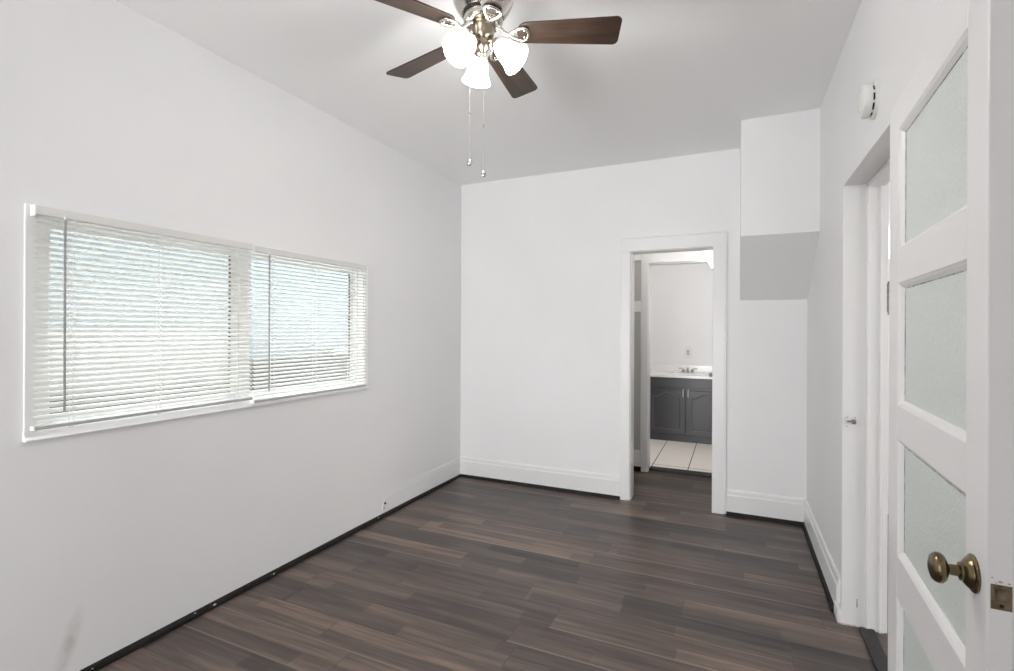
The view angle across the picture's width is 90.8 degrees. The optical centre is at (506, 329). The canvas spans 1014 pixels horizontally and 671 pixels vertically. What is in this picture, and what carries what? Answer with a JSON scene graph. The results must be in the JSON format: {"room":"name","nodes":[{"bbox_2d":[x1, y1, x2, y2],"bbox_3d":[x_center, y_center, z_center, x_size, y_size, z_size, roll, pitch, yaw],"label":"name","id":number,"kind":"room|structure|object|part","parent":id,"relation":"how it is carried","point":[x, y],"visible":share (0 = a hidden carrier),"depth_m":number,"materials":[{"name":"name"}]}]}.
{"room":"empty bedroom","nodes":[
{"label":"empty bedroom","id":0,"kind":"room"},
{"bbox_2d":[0,0,460,670],"bbox_3d":[-1.481,0.018,2.614,0.140,2.790,5.015,0,0,24],"label":"wall","id":1,"kind":"structure","parent":0,"point":[110,538],"depth_m":2.35,"materials":[{"name":"white paint"}]},
{"bbox_2d":[23,203,368,442],"bbox_3d":[-1.428,-0.025,2.699,0.157,0.870,1.874,0,0,24],"label":"window","id":2,"kind":"structure","parent":1,"relation":"in","point":[28,331],"depth_m":2.16,"materials":[{"name":"white"}]},
{"bbox_2d":[30,204,253,430],"bbox_3d":[-1.536,-0.041,2.231,0.047,0.829,0.910,0,0,24],"label":"blind","id":3,"kind":"object","parent":2,"relation":"attached to","point":[35,210],"visible":1,"depth_m":2.12,"materials":[{"name":"white plastic"}]},
{"bbox_3d":[-1.679,-0.025,1.927,0.020,0.795,0.024,0,0,-26],"label":"ladder cord","id":4,"kind":"part","parent":3,"relation":"part of","materials":[{"name":"white fabric"}]},
{"bbox_3d":[-1.542,0.360,2.233,0.026,0.014,0.904,0,0,24],"label":"rail","id":5,"kind":"part","parent":3,"relation":"part of","materials":[{"name":"grey plastic"}]},
{"bbox_3d":[-1.547,-0.024,2.219,0.020,0.795,0.024,0,0,-26],"label":"ladder cord","id":6,"kind":"part","parent":3,"relation":"part of","materials":[{"name":"white fabric"}]},
{"bbox_3d":[-1.387,-0.024,2.569,0.024,0.795,0.020,0,0,-15],"label":"ladder cord","id":7,"kind":"part","parent":3,"relation":"part of","materials":[{"name":"white fabric"}]},
{"bbox_3d":[-1.607,-0.025,2.317,0.020,0.765,0.920,0,0,24],"label":"sash","id":8,"kind":"part","parent":2,"relation":"part of","materials":[{"name":"white plastic"}]},
{"bbox_3d":[-1.369,0.393,2.671,0.022,0.034,1.874,0,0,24],"label":"sill","id":9,"kind":"part","parent":2,"relation":"part of","materials":[{"name":"white wood"}]},
{"bbox_3d":[-1.266,-0.024,3.126,0.020,0.765,0.855,0,0,24],"label":"sash","id":10,"kind":"part","parent":2,"relation":"part of","materials":[{"name":"white plastic"}]},
{"bbox_2d":[250,245,367,402],"bbox_3d":[-1.163,-0.028,3.063,0.047,0.845,0.901,0,0,24],"label":"blind","id":11,"kind":"object","parent":2,"relation":"attached to","point":[258,249],"visible":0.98,"depth_m":2.98,"materials":[{"name":"white plastic"}]},
{"bbox_3d":[-1.300,-0.011,2.771,0.020,0.811,0.024,0,0,-26],"label":"ladder cord","id":12,"kind":"part","parent":11,"relation":"part of","materials":[{"name":"white fabric"}]},
{"bbox_3d":[-1.169,0.382,3.065,0.026,0.014,0.895,0,0,24],"label":"rail","id":13,"kind":"part","parent":11,"relation":"part of","materials":[{"name":"grey plastic"}]},
{"bbox_3d":[-1.174,-0.011,3.049,0.020,0.811,0.024,0,0,-26],"label":"ladder cord","id":14,"kind":"part","parent":11,"relation":"part of","materials":[{"name":"white fabric"}]},
{"bbox_3d":[-1.029,-0.010,3.367,0.020,0.811,0.024,0,0,-26],"label":"ladder cord","id":15,"kind":"part","parent":11,"relation":"part of","materials":[{"name":"white plastic"}]},
{"bbox_2d":[80,474,460,670],"bbox_3d":[-1.414,1.366,2.581,0.021,0.027,4.735,0,0,24],"label":"trim","id":16,"kind":"structure","parent":1,"relation":"attached to","point":[115,656],"depth_m":2.59,"materials":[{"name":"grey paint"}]},
{"bbox_2d":[361,457,459,523],"bbox_3d":[-0.726,1.280,4.108,0.010,0.159,1.385,0,0,24],"label":"baseboard","id":17,"kind":"structure","parent":1,"relation":"attached to","point":[371,508],"depth_m":3.98,"materials":[{"name":"white paint"}]},
{"bbox_2d":[382,500,385,509],"bbox_3d":[-0.906,1.297,3.704,0.016,0.068,0.044,0,0,24],"label":"wall jack","id":18,"kind":"object","parent":17,"relation":"attached to","point":[384,501],"visible":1,"depth_m":3.69,"materials":[{"name":"white plastic"}]},
{"bbox_2d":[116,0,861,184],"bbox_3d":[0.277,-1.410,1.030,7.440,0.080,12.300,0,0,24],"label":"ceiling","id":19,"kind":"structure","parent":0,"point":[679,77],"depth_m":2.65,"materials":[{"name":"white paint"}]},
{"bbox_2d":[375,0,621,177],"bbox_3d":[-0.089,-0.978,1.963,1.024,0.786,0.997,0,0,24],"label":"ceiling fan","id":20,"kind":"object","parent":19,"relation":"hanging from","point":[482,18],"visible":1,"depth_m":1.91,"materials":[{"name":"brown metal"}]},
{"bbox_3d":[-0.366,-1.149,1.753,0.393,0.006,0.132,0,13,-33],"label":"blade","id":21,"kind":"part","parent":20,"relation":"part of","materials":[{"name":"brown wood"}]},
{"bbox_3d":[-0.349,-1.149,2.139,0.393,0.006,0.132,0,13,39],"label":"blade","id":22,"kind":"part","parent":20,"relation":"part of","materials":[{"name":"brown wood"}]},
{"bbox_3d":[-0.175,-1.047,1.855,0.117,0.131,0.131,0,0,24],"label":"lamp shade","id":23,"kind":"part","parent":20,"relation":"part of","materials":[{"name":"white glass"}]},
{"bbox_3d":[-0.156,-1.067,1.869,0.045,0.063,0.063,0,0,24],"label":"bulb","id":24,"kind":"part","parent":20,"relation":"part of","materials":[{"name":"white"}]},
{"bbox_3d":[-0.135,-0.877,1.935,0.022,0.450,0.002,0,0,-2],"label":"pull chain","id":25,"kind":"part","parent":20,"relation":"part of","materials":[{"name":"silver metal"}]},
{"bbox_3d":[-0.126,-1.046,2.050,0.121,0.131,0.126,0,0,24],"label":"lamp shade","id":26,"kind":"part","parent":20,"relation":"part of","materials":[{"name":"white glass"}]},
{"bbox_3d":[-0.089,-0.852,1.914,0.002,0.500,0.012,0,0,-8],"label":"pull chain","id":27,"kind":"part","parent":20,"relation":"part of","materials":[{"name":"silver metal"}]},
{"bbox_3d":[-0.005,-1.147,1.618,0.132,0.006,0.393,14,-4,-15],"label":"blade","id":28,"kind":"part","parent":20,"relation":"part of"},
{"bbox_3d":[0.014,-1.046,1.904,0.132,0.131,0.120,0,0,24],"label":"lamp shade","id":29,"kind":"part","parent":20,"relation":"part of","materials":[{"name":"white glass"}]},
{"bbox_3d":[0.023,-1.147,2.242,0.132,0.006,0.393,-14,-5,20],"label":"blade","id":30,"kind":"part","parent":20,"relation":"part of","materials":[{"name":"brown wood"}]},
{"bbox_3d":[0.236,-1.146,1.920,0.393,0.006,0.132,0,-13,3],"label":"blade","id":31,"kind":"part","parent":20,"relation":"part of","materials":[{"name":"brown wood"}]},
{"bbox_2d":[98,439,887,670],"bbox_3d":[0.184,1.398,1.023,7.300,0.064,12.220,0,0,24],"label":"floor","id":32,"kind":"structure","parent":0,"point":[470,574],"depth_m":2.60,"materials":[{"name":"brown wood"}]},
{"bbox_2d":[649,466,711,477],"bbox_3d":[1.701,1.383,4.875,0.599,0.024,0.090,0,0,24],"label":"trim","id":33,"kind":"structure","parent":32,"relation":"on","point":[652,468],"depth_m":4.85,"materials":[{"name":"black wood"}]},
{"bbox_2d":[650,377,711,444],"bbox_3d":[2.292,0.982,6.341,0.995,0.786,0.585,0,0,24],"label":"vanity cabinet","id":34,"kind":"object","parent":32,"relation":"on","point":[680,408],"visible":0.73,"depth_m":6.13,"materials":[{"name":"grey paint"}]},
{"bbox_3d":[1.978,0.996,6.193,0.301,0.431,0.007,0,0,24],"label":"raised panel","id":35,"kind":"part","parent":34,"relation":"part of","materials":[{"name":"grey paint"}]},
{"bbox_3d":[1.979,0.995,6.196,0.333,0.461,0.009,0,0,24],"label":"panel moulding","id":36,"kind":"part","parent":34,"relation":"part of","materials":[{"name":"grey wood"}]},
{"bbox_3d":[1.983,1.010,6.205,0.435,0.538,0.018,0,0,24],"label":"door","id":37,"kind":"part","parent":34,"relation":"part of","materials":[{"name":"grey paint"}]},
{"bbox_2d":[650,364,711,378],"bbox_3d":[2.300,0.526,6.356,1.020,0.125,0.553,0,0,24],"label":"countertop","id":38,"kind":"structure","parent":34,"relation":"on","point":[656,370],"depth_m":6.53,"materials":[{"name":"white stone"}]},
{"bbox_2d":[678,367,696,372],"bbox_3d":[2.345,0.524,6.498,0.232,0.074,0.130,0,0,24],"label":"faucet","id":39,"kind":"object","parent":38,"relation":"on","point":[687,368],"visible":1,"depth_m":6.52,"materials":[{"name":"silver metal"}]},
{"bbox_3d":[2.391,1.011,6.019,0.435,0.538,0.018,0,0,24],"label":"door","id":40,"kind":"part","parent":34,"relation":"part of","materials":[{"name":"grey paint"}]},
{"bbox_3d":[2.388,0.997,6.010,0.333,0.461,0.009,0,0,24],"label":"panel moulding","id":41,"kind":"part","parent":34,"relation":"part of","materials":[{"name":"grey wood"}]},
{"bbox_3d":[2.386,0.998,6.008,0.301,0.431,0.007,0,0,24],"label":"raised panel","id":42,"kind":"part","parent":34,"relation":"part of","materials":[{"name":"grey paint"}]},
{"bbox_2d":[859,627,887,670],"bbox_3d":[1.489,1.387,1.925,0.060,0.012,0.868,0,0,24],"label":"threshold","id":43,"kind":"object","parent":32,"relation":"on","point":[879,658],"depth_m":2.16,"materials":[{"name":"grey wood"}]},
{"bbox_2d":[460,148,806,513],"bbox_3d":[0.881,0.028,4.216,2.836,2.790,0.135,0,0,24],"label":"wall","id":44,"kind":"structure","parent":0,"point":[541,254],"depth_m":4.24,"materials":[{"name":"white paint"}]},
{"bbox_2d":[460,456,619,495],"bbox_3d":[0.241,1.281,4.420,1.513,0.166,0.018,0,0,24],"label":"baseboard","id":45,"kind":"structure","parent":44,"relation":"attached to","point":[600,483],"depth_m":4.38,"materials":[{"name":"white wood"}]},
{"bbox_2d":[460,474,619,499],"bbox_3d":[0.246,1.371,4.411,1.491,0.033,0.030,0,0,24],"label":"trim","id":46,"kind":"structure","parent":44,"relation":"attached to","point":[462,475],"depth_m":4.37,"materials":[{"name":"black wood"}]},
{"bbox_2d":[620,230,726,513],"bbox_3d":[1.324,0.321,4.002,0.797,2.146,0.161,0,0,24],"label":"door frame","id":47,"kind":"structure","parent":44,"relation":"in","point":[716,241],"depth_m":3.87,"materials":[{"name":"white wood"}]},
{"bbox_2d":[726,511,802,525],"bbox_3d":[1.884,1.378,3.667,0.504,0.033,0.030,0,0,24],"label":"trim","id":48,"kind":"structure","parent":44,"relation":"attached to","point":[734,514],"depth_m":3.65,"materials":[{"name":"black wood"}]},
{"bbox_2d":[726,489,803,521],"bbox_3d":[1.887,1.288,3.672,0.508,0.166,0.018,0,0,24],"label":"baseboard","id":49,"kind":"structure","parent":44,"relation":"attached to","point":[751,503],"depth_m":3.66,"materials":[{"name":"white wood"}]},
{"bbox_2d":[634,254,641,470],"bbox_3d":[1.102,0.303,5.021,0.484,2.178,0.020,0,0,24],"label":"door","id":50,"kind":"structure","parent":0,"point":[638,257],"depth_m":4.93,"materials":[{"name":"grey paint"}]},
{"bbox_3d":[1.125,0.501,5.016,0.433,1.365,0.010,0,0,24],"label":"panel","id":51,"kind":"part","parent":50,"relation":"part of","materials":[{"name":"grey paint"}]},
{"bbox_3d":[1.129,-0.486,5.016,0.433,0.400,0.010,0,0,24],"label":"panel","id":52,"kind":"part","parent":50,"relation":"part of","materials":[{"name":"grey paint"}]},
{"bbox_2d":[650,263,712,365],"bbox_3d":[2.204,0.034,6.786,1.800,2.790,0.140,0,0,24],"label":"wall","id":53,"kind":"structure","parent":0,"point":[681,295],"depth_m":6.65,"materials":[{"name":"white paint"}]},
{"bbox_2d":[650,364,711,372],"bbox_3d":[2.410,0.513,6.598,1.020,0.097,0.020,0,0,24],"label":"backsplash","id":54,"kind":"structure","parent":53,"relation":"attached to","point":[653,367],"depth_m":6.65,"materials":[{"name":"white stone"}]},
{"bbox_2d":[685,347,691,357],"bbox_3d":[2.397,0.299,6.616,0.086,0.136,0.010,0,0,24],"label":"wall outlet","id":55,"kind":"object","parent":53,"relation":"attached to","point":[688,351],"visible":1,"depth_m":6.61,"materials":[{"name":"white plastic"}]},
{"bbox_2d":[740,108,819,300],"bbox_3d":[1.835,-0.791,3.410,0.439,1.143,0.545,0,0,24],"label":"soffit","id":56,"kind":"structure","parent":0,"point":[780,154],"depth_m":3.20,"materials":[{"name":"white paint"}]},
{"bbox_2d":[807,0,956,605],"bbox_3d":[1.234,0.029,1.378,0.155,2.790,5.010,0,0,24],"label":"wall","id":57,"kind":"structure","parent":0,"point":[887,41],"depth_m":2.51,"materials":[{"name":"white paint"}]},
{"bbox_2d":[802,522,833,611],"bbox_3d":[1.871,1.376,3.019,0.032,0.037,1.220,0,0,24],"label":"trim","id":58,"kind":"structure","parent":57,"relation":"attached to","point":[824,584],"depth_m":2.86,"materials":[{"name":"black wood"}]},
{"bbox_2d":[804,499,839,602],"bbox_3d":[1.871,1.288,3.002,0.018,0.166,1.250,0,0,24],"label":"baseboard","id":59,"kind":"structure","parent":57,"relation":"attached to","point":[831,575],"depth_m":2.81,"materials":[{"name":"white wood"}]},
{"bbox_2d":[834,122,889,633],"bbox_3d":[1.498,0.315,1.974,0.194,2.159,0.985,0,0,24],"label":"door frame","id":60,"kind":"structure","parent":57,"relation":"in","point":[865,264],"depth_m":2.32,"materials":[{"name":"white wood"}]},
{"bbox_2d":[845,416,855,427],"bbox_3d":[1.617,0.432,2.349,0.042,0.054,0.014,0,0,24],"label":"latch keeper","id":61,"kind":"object","parent":60,"relation":"attached to","point":[850,421],"visible":1,"depth_m":2.35,"materials":[{"name":"white metal"}]},
{"bbox_2d":[887,0,1013,670],"bbox_3d":[0.997,0.355,1.219,0.102,2.053,0.781,0,0,27],"label":"door","id":62,"kind":"structure","parent":60,"relation":"attached to","point":[950,286],"depth_m":1.04,"materials":[{"name":"white paint"}]},
{"bbox_2d":[897,598,933,670],"bbox_3d":[1.013,0.948,1.199,0.045,0.350,0.543,0,0,24],"label":"glass light","id":63,"kind":"object","parent":62,"relation":"attached to","point":[912,655],"depth_m":1.37,"materials":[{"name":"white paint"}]},
{"bbox_2d":[897,440,965,664],"bbox_3d":[1.015,0.482,1.198,0.021,0.332,0.544,0,0,27],"label":"glass light","id":64,"kind":"object","parent":62,"relation":"attached to","point":[931,503],"depth_m":1.18,"materials":[{"name":"white glass"}]},
{"bbox_2d":[898,260,966,441],"bbox_3d":[1.017,0.041,1.198,0.021,0.351,0.544,0,0,27],"label":"glass light","id":65,"kind":"object","parent":62,"relation":"attached to","point":[932,300],"depth_m":1.17,"materials":[{"name":"white glass"}]},
{"bbox_2d":[899,29,967,248],"bbox_3d":[1.019,-0.408,1.198,0.021,0.346,0.544,0,0,27],"label":"glass light","id":66,"kind":"object","parent":62,"relation":"attached to","point":[933,132],"depth_m":1.17,"materials":[{"name":"white glass"}]},
{"bbox_3d":[0.824,0.449,0.940,0.048,0.056,0.056,0,0,27],"label":"knob","id":67,"kind":"part","parent":62,"relation":"part of","materials":[{"name":"gold metal"}]},
{"bbox_3d":[0.851,0.461,0.861,0.028,0.043,0.003,0,0,27],"label":"latch plate","id":68,"kind":"part","parent":62,"relation":"part of","materials":[{"name":"gold metal"}]},
{"bbox_2d":[857,80,879,119],"bbox_3d":[1.349,-0.857,1.873,0.053,0.138,0.138,0,0,24],"label":"smoke detector","id":69,"kind":"object","parent":57,"relation":"attached to","point":[869,94],"visible":1,"depth_m":1.83,"materials":[{"name":"white plastic"}]},
{"bbox_2d":[888,182,889,491],"bbox_3d":[3.767,0.040,3.418,2.769,2.790,0.140,0,0,24],"label":"wall","id":70,"kind":"structure","parent":0,"point":[889,182],"depth_m":3.75,"materials":[{"name":"white paint"}]},
{"bbox_3d":[1.381,0.030,4.974,1.800,2.790,0.120,0,0,24],"label":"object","id":71,"kind":"structure","parent":0,"visible":0},
{"bbox_2d":[641,250,712,471],"bbox_3d":[1.697,0.285,4.814,0.800,2.218,0.150,0,0,24],"label":"door frame","id":72,"kind":"structure","parent":71,"relation":"in","point":[690,257],"depth_m":4.90,"materials":[{"name":"white wood"}]},
{"bbox_2d":[703,251,712,269],"bbox_3d":[1.940,-0.601,4.502,0.332,0.196,0.332,0,0,24],"label":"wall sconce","id":73,"kind":"object","parent":71,"relation":"attached to","point":[708,255],"visible":0.13,"depth_m":4.47,"materials":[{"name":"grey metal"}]},
{"label":"outside","id":74,"kind":"structure","parent":0,"visible":0},
{"bbox_3d":[-2.449,1.608,5.503,4.000,0.100,16.000,0,0,24],"label":"floor","id":75,"kind":"structure","parent":74,"visible":0},
{"bbox_2d":[49,355,347,413],"bbox_3d":[-2.355,0.936,5.462,0.200,1.245,14.000,0,0,24],"label":"wall","id":76,"kind":"structure","parent":75,"relation":"on","point":[252,364],"depth_m":5.12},
{"bbox_2d":[322,348,347,355],"bbox_3d":[-2.076,0.267,6.215,0.200,0.095,0.400,0,0,24],"label":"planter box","id":77,"kind":"object","parent":76,"relation":"on","point":[341,348],"visible":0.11,"depth_m":6.05,"materials":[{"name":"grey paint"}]},
{"bbox_2d":[50,230,347,360],"bbox_3d":[-2.580,0.183,5.565,0.200,2.750,16.000,0,0,24],"label":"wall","id":78,"kind":"structure","parent":75,"relation":"on","point":[253,264],"depth_m":4.75,"materials":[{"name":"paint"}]},
{"bbox_2d":[49,332,227,395],"bbox_3d":[-3.805,0.247,2.470,0.130,0.510,5.350,0,0,24],"label":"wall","id":79,"kind":"structure","parent":78,"relation":"attached to","point":[50,332],"depth_m":4.03,"materials":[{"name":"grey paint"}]}
]}

